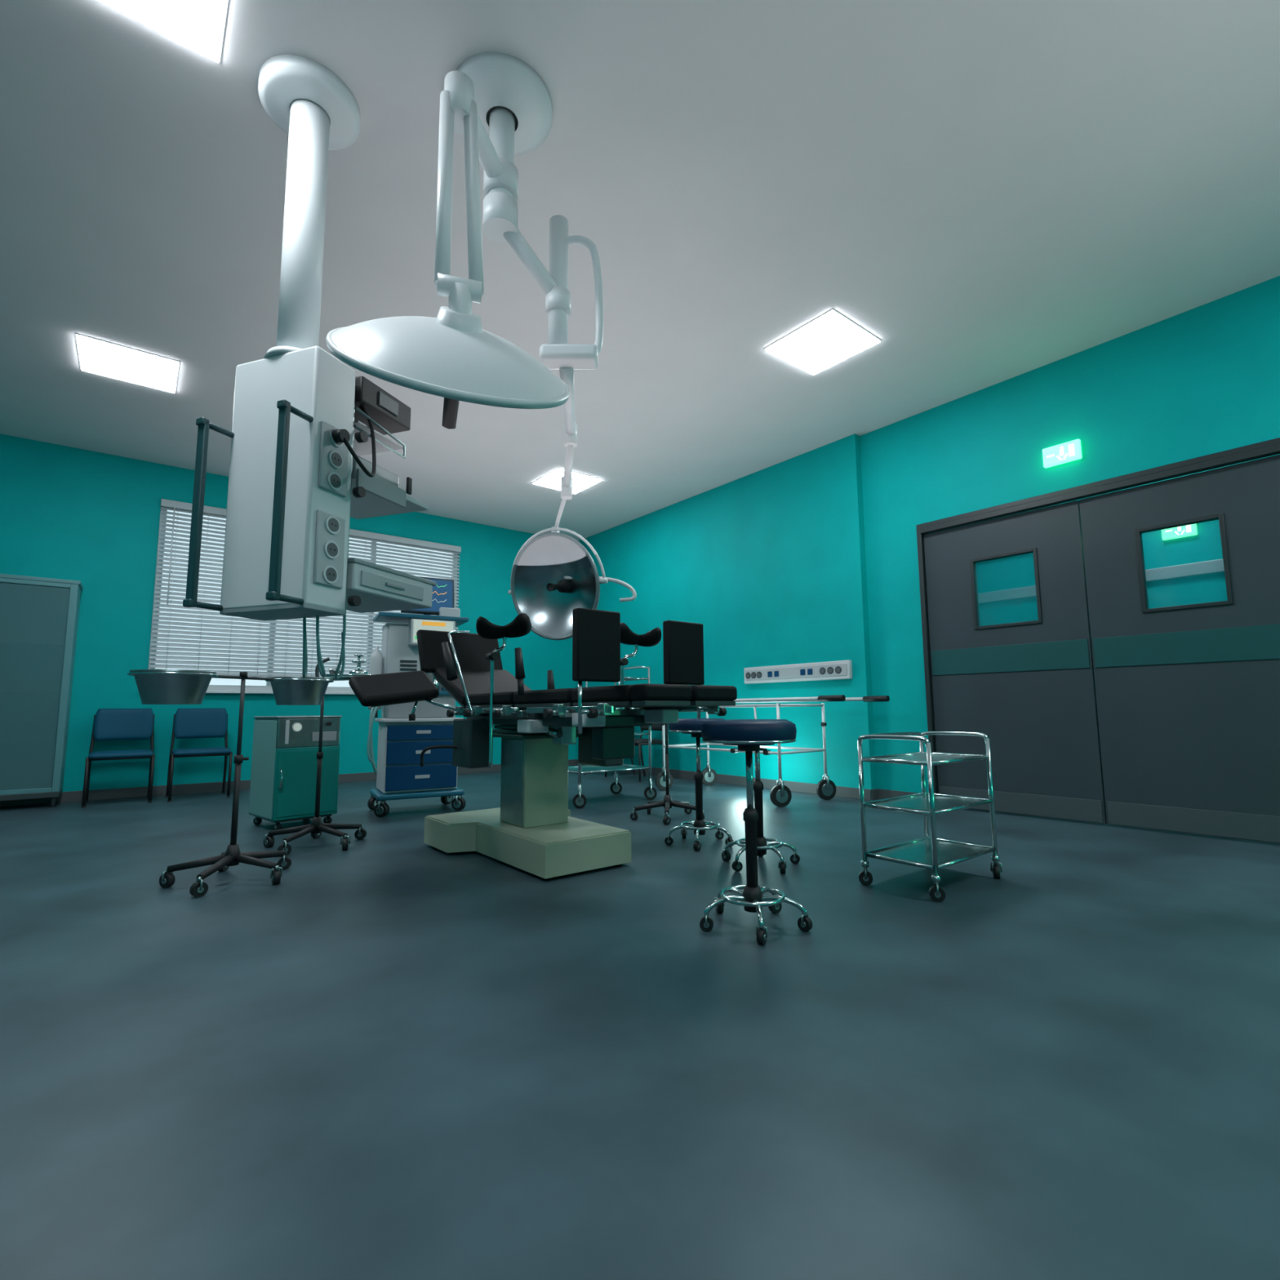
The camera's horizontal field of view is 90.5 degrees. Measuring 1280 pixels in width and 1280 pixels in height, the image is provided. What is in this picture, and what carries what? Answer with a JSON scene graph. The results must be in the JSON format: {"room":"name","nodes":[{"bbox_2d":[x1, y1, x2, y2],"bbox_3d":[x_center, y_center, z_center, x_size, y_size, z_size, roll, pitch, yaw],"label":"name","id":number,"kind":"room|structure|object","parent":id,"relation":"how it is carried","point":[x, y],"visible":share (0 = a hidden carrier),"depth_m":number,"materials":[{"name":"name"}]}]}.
{"room":"operating room","nodes":[
{"label":"operating room","id":0,"kind":"room"},
{"bbox_2d":[0,433,575,791],"bbox_3d":[-4.454,-0.079,7.382,9.058,3.538,0.200,5,-8,-38],"label":"wall","id":1,"kind":"structure","parent":0,"point":[90,517],"depth_m":6.62,"materials":[{"name":"teal paint"}]},
{"bbox_2d":[0,759,575,806],"bbox_3d":[-4.397,1.618,7.091,8.700,0.100,0.015,5,-8,-38],"label":"baseboard","id":2,"kind":"structure","parent":1,"relation":"attached to","point":[123,793],"depth_m":6.63,"materials":[{"name":"grey"}]},
{"bbox_2d":[147,506,457,694],"bbox_3d":[-3.861,-0.373,7.794,3.440,2.075,0.190,5,-8,-38],"label":"window","id":3,"kind":"structure","parent":1,"relation":"in","point":[228,689],"depth_m":7.16,"materials":[{"name":"white plastic"}]},
{"bbox_2d":[149,498,461,677],"bbox_3d":[-3.823,-0.473,7.755,3.360,1.885,0.068,5,-8,-38],"label":"blind","id":4,"kind":"object","parent":3,"relation":"attached to","point":[167,504],"visible":0.54,"depth_m":7.16,"materials":[{"name":"grey plastic"}]},
{"bbox_2d":[0,771,1279,1279],"bbox_3d":[-0.081,1.297,3.484,11.250,0.120,11.654,5,-8,-38],"label":"floor","id":5,"kind":"structure","parent":0,"point":[398,1055],"depth_m":1.58,"materials":[{"name":"plastic"}]},
{"bbox_2d":[0,573,83,807],"bbox_3d":[-5.983,0.460,5.676,1.350,2.115,0.415,5,-8,-38],"label":"medicine cabinet","id":6,"kind":"object","parent":5,"relation":"on","point":[39,615],"visible":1,"depth_m":5.82,"materials":[{"name":"grey metal"}]},
{"bbox_2d":[80,708,155,808],"bbox_3d":[-5.036,1.118,6.164,0.512,0.904,0.496,5,-8,-38],"label":"chair","id":7,"kind":"object","parent":5,"relation":"on","point":[108,724],"visible":1,"depth_m":6.26,"materials":[{"name":"blue fabric"}]},
{"bbox_2d":[165,707,232,801],"bbox_3d":[-4.505,1.152,6.508,0.512,0.904,0.496,5,-8,-38],"label":"chair","id":8,"kind":"object","parent":5,"relation":"on","point":[211,722],"visible":1,"depth_m":6.61,"materials":[{"name":"blue fabric"}]},
{"bbox_2d":[127,669,333,897],"bbox_3d":[-2.049,0.693,3.266,0.554,1.062,1.038,-2,-7,15],"label":"stand","id":9,"kind":"object","parent":5,"relation":"on","point":[155,686],"visible":1,"depth_m":3.17,"materials":[{"name":"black metal"}]},
{"bbox_2d":[248,715,342,830],"bbox_3d":[-2.643,0.998,4.877,0.546,0.820,0.463,-6,-8,41],"label":"medical cabinet","id":10,"kind":"object","parent":5,"relation":"on","point":[283,775],"visible":0.98,"depth_m":4.71,"materials":[{"name":"teal metal"}]},
{"bbox_2d":[262,654,372,854],"bbox_3d":[-2.062,0.707,4.141,0.587,1.228,0.602,5,-8,-38],"label":"stand","id":11,"kind":"object","parent":5,"relation":"on","point":[317,827],"visible":0.87,"depth_m":4.08,"materials":[{"name":"black metal"}]},
{"bbox_2d":[367,576,468,817],"bbox_3d":[-1.974,0.448,5.599,0.821,2.061,0.548,3,-7,-29],"label":"machine","id":12,"kind":"object","parent":5,"relation":"on","point":[402,741],"visible":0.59,"depth_m":5.44,"materials":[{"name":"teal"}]},
{"bbox_2d":[348,607,737,879],"bbox_3d":[-0.566,0.546,3.719,2.592,1.432,1.311,-6,-8,39],"label":"table","id":13,"kind":"object","parent":5,"relation":"on","point":[533,830],"visible":1,"depth_m":3.49,"materials":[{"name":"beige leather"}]},
{"bbox_2d":[583,706,635,777],"bbox_3d":[-0.410,1.337,8.455,0.496,0.904,0.512,5,-8,-38],"label":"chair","id":14,"kind":"object","parent":5,"relation":"on","point":[632,761],"visible":0.16,"depth_m":8.35,"materials":[{"name":"black metal"}]},
{"bbox_2d":[568,666,657,808],"bbox_3d":[-0.390,0.882,6.073,0.930,1.280,0.660,5,-8,-38],"label":"trolley","id":15,"kind":"object","parent":5,"relation":"on","point":[580,801],"visible":0.51,"depth_m":6.03,"materials":[{"name":"silver metal"}]},
{"bbox_2d":[634,723,669,782],"bbox_3d":[0.026,1.274,7.910,0.496,0.904,0.512,5,-8,-38],"label":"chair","id":16,"kind":"object","parent":5,"relation":"on","point":[638,742],"visible":0.41,"depth_m":7.78,"materials":[{"name":"black metal"}]},
{"bbox_2d":[630,723,704,824],"bbox_3d":[0.216,0.959,5.046,0.569,0.891,0.566,5,-8,-38],"label":"stand","id":17,"kind":"object","parent":5,"relation":"on","point":[667,802],"visible":0.74,"depth_m":4.96,"materials":[{"name":"black metal"}]},
{"bbox_2d":[664,718,733,850],"bbox_3d":[0.385,0.902,4.082,0.420,0.790,0.429,5,-8,-38],"label":"stool","id":18,"kind":"object","parent":5,"relation":"on","point":[693,726],"visible":0.84,"depth_m":4.01,"materials":[{"name":"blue metal"}]},
{"bbox_2d":[699,720,812,945],"bbox_3d":[0.437,0.728,2.555,0.430,0.800,0.420,5,-8,-38],"label":"stool","id":19,"kind":"object","parent":5,"relation":"on","point":[748,735],"visible":1,"depth_m":2.47,"materials":[{"name":"blue leather"}]},
{"bbox_2d":[721,719,799,873],"bbox_3d":[0.644,0.836,3.499,0.418,0.790,0.430,5,-8,-38],"label":"stool","id":20,"kind":"object","parent":5,"relation":"on","point":[762,846],"visible":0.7,"depth_m":3.48,"materials":[{"name":"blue metal"}]},
{"bbox_2d":[654,694,889,807],"bbox_3d":[0.978,1.071,6.407,0.852,0.956,2.960,5,-8,-38],"label":"trolley","id":21,"kind":"object","parent":5,"relation":"on","point":[780,795],"visible":0.66,"depth_m":5.91,"materials":[{"name":"white metal"}]},
{"bbox_2d":[857,731,1002,902],"bbox_3d":[1.434,0.827,3.154,0.665,0.720,0.419,5,-8,-38],"label":"cart","id":22,"kind":"object","parent":5,"relation":"on","point":[934,853],"visible":1,"depth_m":3.11,"materials":[{"name":"silver metal"}]},
{"bbox_2d":[0,0,1279,541],"bbox_3d":[-0.108,-2.338,3.886,11.250,0.120,11.654,5,-8,-38],"label":"ceiling","id":23,"kind":"structure","parent":0,"point":[994,192],"depth_m":3.41,"materials":[{"name":"paint"}]},
{"bbox_2d":[75,333,179,393],"bbox_3d":[-3.961,-2.127,4.924,0.600,0.014,0.600,5,-8,-38],"label":"ceiling light","id":24,"kind":"object","parent":23,"relation":"attached to","point":[96,356],"depth_m":4.89,"materials":[{"name":"white plastic"}]},
{"bbox_2d":[98,0,227,62],"bbox_3d":[-1.795,-2.443,2.218,0.600,0.014,0.600,5,-8,-38],"label":"ceiling light","id":25,"kind":"object","parent":23,"relation":"attached to","point":[198,25],"depth_m":2.46,"materials":[{"name":"white plastic"}]},
{"bbox_2d":[182,54,436,679],"bbox_3d":[-1.328,-1.100,2.854,0.556,2.548,0.920,-3,-7,19],"label":"pendant","id":26,"kind":"object","parent":23,"relation":"hanging from","point":[304,421],"depth_m":2.58,"materials":[{"name":"white metal"}]},
{"bbox_2d":[325,52,636,639],"bbox_3d":[-0.562,-1.225,3.403,0.963,2.193,2.801,-1,-6,2],"label":"lamp","id":27,"kind":"object","parent":23,"relation":"hanging from","point":[502,108],"visible":0.98,"depth_m":2.62,"materials":[{"name":"white metal"}]},
{"bbox_2d":[532,467,603,493],"bbox_3d":[-0.856,-1.867,7.481,0.600,0.014,0.600,5,-8,-38],"label":"ceiling light","id":28,"kind":"object","parent":23,"relation":"attached to","point":[580,482],"depth_m":7.44,"materials":[{"name":"white plastic"}]},
{"bbox_2d":[764,308,881,375],"bbox_3d":[1.353,-2.190,4.713,0.600,0.014,0.600,5,-8,-38],"label":"ceiling light","id":29,"kind":"object","parent":23,"relation":"attached to","point":[831,338],"depth_m":4.68,"materials":[{"name":"white plastic"}]},
{"bbox_2d":[575,275,1279,794],"bbox_3d":[2.558,-0.319,5.688,0.208,3.538,11.204,5,-8,-38],"label":"wall","id":30,"kind":"structure","parent":0,"point":[811,556],"depth_m":6.01,"materials":[{"name":"teal paint"}]},
{"bbox_2d":[575,759,919,800],"bbox_3d":[2.518,1.385,5.457,0.103,0.100,11.164,5,-8,-38],"label":"baseboard","id":31,"kind":"structure","parent":30,"relation":"attached to","point":[842,792],"depth_m":6.52,"materials":[{"name":"grey"}]},
{"bbox_2d":[743,660,852,684],"bbox_3d":[1.601,0.343,6.611,0.062,0.180,1.350,5,-8,-38],"label":"panel","id":32,"kind":"object","parent":30,"relation":"attached to","point":[840,669],"visible":1,"depth_m":6.52,"materials":[{"name":"grey plastic"}]},
{"bbox_2d":[923,500,1106,823],"bbox_3d":[2.958,0.184,5.144,0.062,2.388,1.201,5,-8,-38],"label":"door","id":33,"kind":"structure","parent":30,"relation":"in","point":[1029,686],"depth_m":5.02,"materials":[{"name":"grey metal"}]},
{"bbox_2d":[1042,439,1081,467],"bbox_3d":[3.240,-1.431,4.876,0.043,0.150,0.250,5,-8,-38],"label":"exit sign","id":34,"kind":"object","parent":30,"relation":"attached to","point":[1071,451],"visible":1,"depth_m":4.86,"materials":[{"name":"green plastic"}]},
{"bbox_2d":[915,437,1279,793],"bbox_3d":[3.335,0.088,4.678,0.150,2.495,2.500,5,-8,-38],"label":"trim","id":35,"kind":"structure","parent":30,"relation":"attached to","point":[1269,447],"depth_m":4.85,"materials":[{"name":"grey metal"}]},
{"bbox_2d":[1079,454,1279,844],"bbox_3d":[3.712,0.075,4.202,0.062,2.388,1.201,5,-8,-38],"label":"door","id":36,"kind":"structure","parent":30,"relation":"in","point":[1188,696],"depth_m":4.21,"materials":[{"name":"grey metal"}]},
{"bbox_2d":[928,453,1279,626],"bbox_3d":[4.604,-0.421,4.904,2.012,3.538,7.420,5,-8,-38],"label":"wall","id":37,"kind":"structure","parent":0,"point":[1188,570],"depth_m":5.99,"materials":[{"name":"teal paint"}]},
{"bbox_2d":[1161,523,1197,540],"bbox_3d":[4.988,-1.022,5.874,0.043,0.150,0.250,5,-8,-38],"label":"exit sign","id":38,"kind":"object","parent":37,"relation":"attached to","point":[1188,530],"visible":0.56,"depth_m":5.86,"materials":[{"name":"green plastic"}]}
]}

